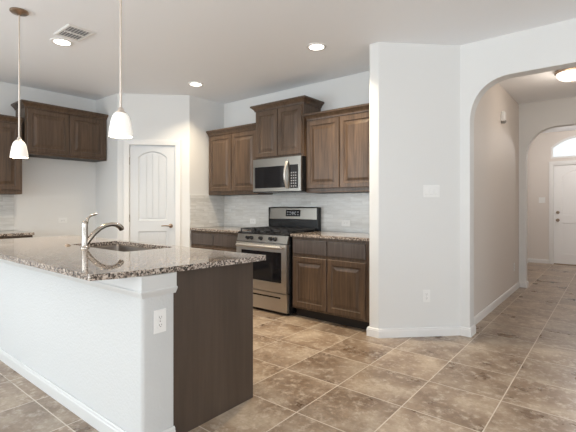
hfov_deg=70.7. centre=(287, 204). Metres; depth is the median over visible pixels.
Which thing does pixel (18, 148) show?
pendant light
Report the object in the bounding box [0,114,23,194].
upper cabinet
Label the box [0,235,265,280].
countertop
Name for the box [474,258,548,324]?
baseboard
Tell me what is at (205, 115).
wall
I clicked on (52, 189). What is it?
wall
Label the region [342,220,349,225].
wall outlet
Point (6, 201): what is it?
backsplash
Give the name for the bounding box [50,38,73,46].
recessed light
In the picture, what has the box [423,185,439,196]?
light switch
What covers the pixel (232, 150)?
upper cabinet
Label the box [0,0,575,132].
ceiling
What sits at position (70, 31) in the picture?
ceiling vent
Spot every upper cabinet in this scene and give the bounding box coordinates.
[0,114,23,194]
[11,99,107,161]
[206,123,272,195]
[250,95,323,159]
[304,103,368,193]
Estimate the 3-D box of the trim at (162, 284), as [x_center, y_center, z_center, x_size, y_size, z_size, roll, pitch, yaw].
[-1.661,0.404,2.861,2.622,0.106,0.210,0,0,39]
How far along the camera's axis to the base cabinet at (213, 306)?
2.33 m
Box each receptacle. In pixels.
[157,314,162,320]
[157,322,162,328]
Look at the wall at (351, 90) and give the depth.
5.00 m
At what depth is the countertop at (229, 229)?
5.45 m
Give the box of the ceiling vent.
[53,24,95,41]
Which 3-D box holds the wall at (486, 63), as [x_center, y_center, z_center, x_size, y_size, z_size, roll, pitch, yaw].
[3.522,-0.139,2.413,4.750,2.743,0.140,0,0,39]
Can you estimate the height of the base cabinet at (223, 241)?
0.882 m
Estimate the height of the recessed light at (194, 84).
0.009 m
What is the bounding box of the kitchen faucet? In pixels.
[80,213,123,248]
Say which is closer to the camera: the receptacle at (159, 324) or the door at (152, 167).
the receptacle at (159, 324)
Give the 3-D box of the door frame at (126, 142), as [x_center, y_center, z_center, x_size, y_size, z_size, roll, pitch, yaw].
[-1.855,0.172,5.589,0.758,2.122,0.119,0,0,-6]
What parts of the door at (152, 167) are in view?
panel, panel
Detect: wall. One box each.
[0,81,95,236]
[0,262,172,431]
[96,93,117,239]
[118,93,188,246]
[189,95,223,246]
[224,71,368,232]
[369,42,518,328]
[460,18,575,327]
[519,96,575,281]
[527,158,527,258]
[528,130,575,259]
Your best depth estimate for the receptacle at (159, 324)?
2.04 m
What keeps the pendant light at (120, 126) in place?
hanging from the ceiling
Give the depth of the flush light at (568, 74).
4.49 m
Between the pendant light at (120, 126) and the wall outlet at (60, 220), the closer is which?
the pendant light at (120, 126)
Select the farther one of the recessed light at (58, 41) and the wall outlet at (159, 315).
the recessed light at (58, 41)
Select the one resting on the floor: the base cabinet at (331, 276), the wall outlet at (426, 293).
the base cabinet at (331, 276)
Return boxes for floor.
[0,262,575,431]
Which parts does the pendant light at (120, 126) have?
lamp shade, rod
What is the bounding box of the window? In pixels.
[551,135,575,158]
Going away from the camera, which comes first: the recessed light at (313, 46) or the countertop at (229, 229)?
the recessed light at (313, 46)
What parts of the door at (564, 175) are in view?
panel, panel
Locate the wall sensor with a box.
[501,111,505,123]
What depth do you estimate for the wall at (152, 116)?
5.56 m
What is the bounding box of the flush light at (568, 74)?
[554,67,575,81]
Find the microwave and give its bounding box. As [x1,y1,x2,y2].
[253,156,305,193]
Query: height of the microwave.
0.416 m
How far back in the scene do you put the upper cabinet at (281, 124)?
4.90 m
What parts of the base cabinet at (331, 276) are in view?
drawer, door, drawer, door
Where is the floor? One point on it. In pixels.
(517, 373)
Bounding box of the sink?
[92,245,151,251]
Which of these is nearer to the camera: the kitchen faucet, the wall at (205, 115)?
the kitchen faucet
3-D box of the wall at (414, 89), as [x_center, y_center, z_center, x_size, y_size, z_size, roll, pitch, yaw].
[2.154,-0.139,5.016,0.680,2.743,3.588,0,0,39]
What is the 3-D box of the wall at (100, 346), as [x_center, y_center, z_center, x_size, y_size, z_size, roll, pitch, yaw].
[-1.667,0.792,2.863,2.610,0.882,0.182,0,0,39]
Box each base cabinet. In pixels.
[0,235,32,238]
[91,245,252,431]
[191,230,238,251]
[293,237,368,329]
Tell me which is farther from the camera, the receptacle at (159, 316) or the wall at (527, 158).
the wall at (527, 158)
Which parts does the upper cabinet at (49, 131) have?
door, crown molding, door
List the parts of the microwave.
door, handle, control frame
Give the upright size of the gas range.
1.206 m
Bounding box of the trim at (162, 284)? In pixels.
[0,259,177,298]
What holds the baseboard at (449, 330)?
attached to the wall at (486, 63)
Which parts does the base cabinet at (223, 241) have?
drawer, door, door, drawer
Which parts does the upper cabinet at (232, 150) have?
door, crown molding, door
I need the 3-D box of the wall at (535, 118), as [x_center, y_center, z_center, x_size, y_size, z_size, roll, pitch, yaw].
[4.362,-0.139,5.456,3.235,2.743,0.130,0,0,39]
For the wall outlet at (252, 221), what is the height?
0.071 m
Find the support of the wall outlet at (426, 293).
attached to the wall at (414, 89)
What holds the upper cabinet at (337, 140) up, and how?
attached to the wall at (351, 90)
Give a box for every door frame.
[123,139,180,245]
[549,160,575,263]
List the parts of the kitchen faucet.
handle, spout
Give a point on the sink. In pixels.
(123, 248)
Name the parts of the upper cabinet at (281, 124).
door, crown molding, door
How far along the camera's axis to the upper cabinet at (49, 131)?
5.23 m
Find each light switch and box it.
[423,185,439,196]
[539,197,544,202]
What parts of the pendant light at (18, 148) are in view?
rod, lamp shade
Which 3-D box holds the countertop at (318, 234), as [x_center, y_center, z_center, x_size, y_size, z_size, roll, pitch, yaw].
[0.601,0.334,4.417,0.977,0.030,0.626,0,0,39]
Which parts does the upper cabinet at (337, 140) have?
door, crown molding, door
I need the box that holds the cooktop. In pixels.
[238,231,311,235]
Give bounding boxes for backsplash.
[0,194,13,230]
[224,193,368,232]
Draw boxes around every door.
[129,145,174,245]
[554,165,575,265]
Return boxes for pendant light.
[9,7,28,157]
[108,0,132,138]
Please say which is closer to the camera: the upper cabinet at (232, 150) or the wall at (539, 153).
the upper cabinet at (232, 150)
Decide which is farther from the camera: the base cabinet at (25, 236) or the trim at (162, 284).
the base cabinet at (25, 236)
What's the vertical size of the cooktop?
0.019 m
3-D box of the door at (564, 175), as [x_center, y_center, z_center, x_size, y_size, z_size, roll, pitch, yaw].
[5.894,0.208,8.170,0.940,2.050,0.162,0,0,39]
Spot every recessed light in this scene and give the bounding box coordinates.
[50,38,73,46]
[188,82,203,86]
[306,43,326,50]
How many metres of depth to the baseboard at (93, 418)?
2.49 m
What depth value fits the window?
8.37 m
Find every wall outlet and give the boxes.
[58,218,66,222]
[154,308,165,333]
[250,219,255,223]
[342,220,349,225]
[423,290,429,301]
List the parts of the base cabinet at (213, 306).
panel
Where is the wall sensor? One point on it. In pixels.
(503, 113)
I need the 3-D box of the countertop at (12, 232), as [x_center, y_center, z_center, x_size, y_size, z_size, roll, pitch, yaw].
[-3.469,0.334,4.519,0.620,0.030,0.955,0,0,39]
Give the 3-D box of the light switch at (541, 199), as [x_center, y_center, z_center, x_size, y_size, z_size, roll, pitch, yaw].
[5.363,-0.100,8.578,0.117,0.116,0.011,0,0,39]
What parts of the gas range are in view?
oven handle, oven door, control panel, slot pull, drawer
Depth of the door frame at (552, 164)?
8.46 m
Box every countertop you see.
[0,230,34,236]
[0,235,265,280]
[190,226,251,232]
[290,231,368,240]
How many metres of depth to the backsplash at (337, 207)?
5.07 m
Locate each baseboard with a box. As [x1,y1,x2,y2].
[0,348,175,431]
[367,324,475,337]
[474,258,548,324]
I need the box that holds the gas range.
[236,207,320,314]
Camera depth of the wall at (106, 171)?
5.65 m

